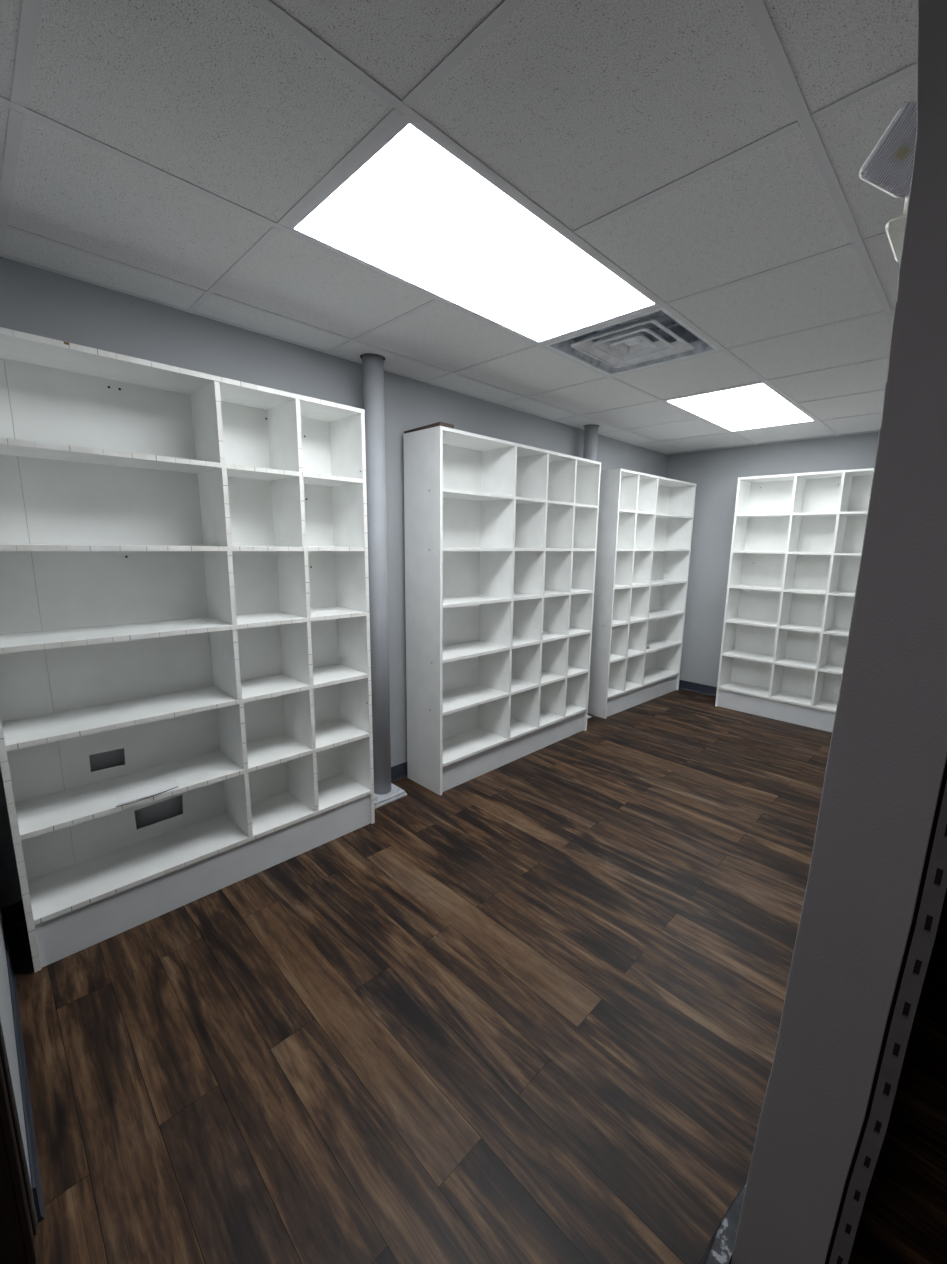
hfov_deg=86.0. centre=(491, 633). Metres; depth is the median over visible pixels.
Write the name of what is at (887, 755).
wall partition
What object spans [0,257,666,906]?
wall
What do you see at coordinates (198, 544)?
bookcase
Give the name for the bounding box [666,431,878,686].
wall
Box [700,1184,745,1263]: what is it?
baseboard
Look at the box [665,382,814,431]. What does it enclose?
ceiling light
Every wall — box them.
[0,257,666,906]
[0,906,37,1226]
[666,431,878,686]
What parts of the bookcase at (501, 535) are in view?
panel, panel, panel, shelf, shelf, shelf, shelf, shelf, shelf, panel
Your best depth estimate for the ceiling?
1.22 m
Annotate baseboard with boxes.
[1,762,407,929]
[1,908,44,1222]
[679,680,716,695]
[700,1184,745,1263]
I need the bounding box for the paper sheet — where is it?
[116,779,178,806]
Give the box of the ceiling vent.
[545,308,719,375]
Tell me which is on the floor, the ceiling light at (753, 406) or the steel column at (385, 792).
the steel column at (385, 792)
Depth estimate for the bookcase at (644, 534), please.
4.57 m
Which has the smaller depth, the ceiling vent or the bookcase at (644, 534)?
the ceiling vent
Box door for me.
[0,1031,36,1263]
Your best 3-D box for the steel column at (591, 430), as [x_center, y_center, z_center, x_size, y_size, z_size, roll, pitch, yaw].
[0.759,-0.496,4.160,0.180,2.480,0.180,11,14,43]
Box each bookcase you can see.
[0,327,374,971]
[403,426,600,794]
[588,468,696,718]
[715,468,873,731]
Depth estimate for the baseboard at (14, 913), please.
1.94 m
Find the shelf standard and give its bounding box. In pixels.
[825,759,946,1263]
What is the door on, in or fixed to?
in the wall at (7, 1030)
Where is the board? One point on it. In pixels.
(437, 423)
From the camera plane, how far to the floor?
1.54 m
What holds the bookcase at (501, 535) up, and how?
on the floor
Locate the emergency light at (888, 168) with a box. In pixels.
[859,101,916,262]
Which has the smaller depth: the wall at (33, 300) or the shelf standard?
the shelf standard
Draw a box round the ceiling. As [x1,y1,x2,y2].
[0,0,917,454]
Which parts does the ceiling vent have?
plate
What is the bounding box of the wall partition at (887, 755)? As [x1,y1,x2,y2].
[731,0,946,1263]
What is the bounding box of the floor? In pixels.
[10,689,946,1263]
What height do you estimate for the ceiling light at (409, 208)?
0.051 m
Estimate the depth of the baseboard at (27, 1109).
1.33 m
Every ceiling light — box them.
[285,115,658,343]
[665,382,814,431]
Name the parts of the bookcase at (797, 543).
panel, shelf, shelf, shelf, shelf, shelf, shelf, panel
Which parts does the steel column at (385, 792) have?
plate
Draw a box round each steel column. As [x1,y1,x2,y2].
[362,353,406,808]
[583,424,597,718]
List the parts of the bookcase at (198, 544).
panel, panel, shelf, panel, shelf, shelf, shelf, shelf, shelf, panel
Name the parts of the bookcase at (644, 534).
panel, shelf, shelf, shelf, panel, shelf, shelf, shelf, panel, panel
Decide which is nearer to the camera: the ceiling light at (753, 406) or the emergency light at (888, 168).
the emergency light at (888, 168)
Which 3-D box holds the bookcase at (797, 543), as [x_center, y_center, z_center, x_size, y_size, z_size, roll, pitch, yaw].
[2.632,-0.277,4.303,1.127,2.066,0.319,11,14,43]
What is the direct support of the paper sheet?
on the bookcase at (198, 544)
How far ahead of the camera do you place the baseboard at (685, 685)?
5.19 m
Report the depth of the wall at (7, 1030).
1.16 m
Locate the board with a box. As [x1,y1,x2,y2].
[404,422,453,433]

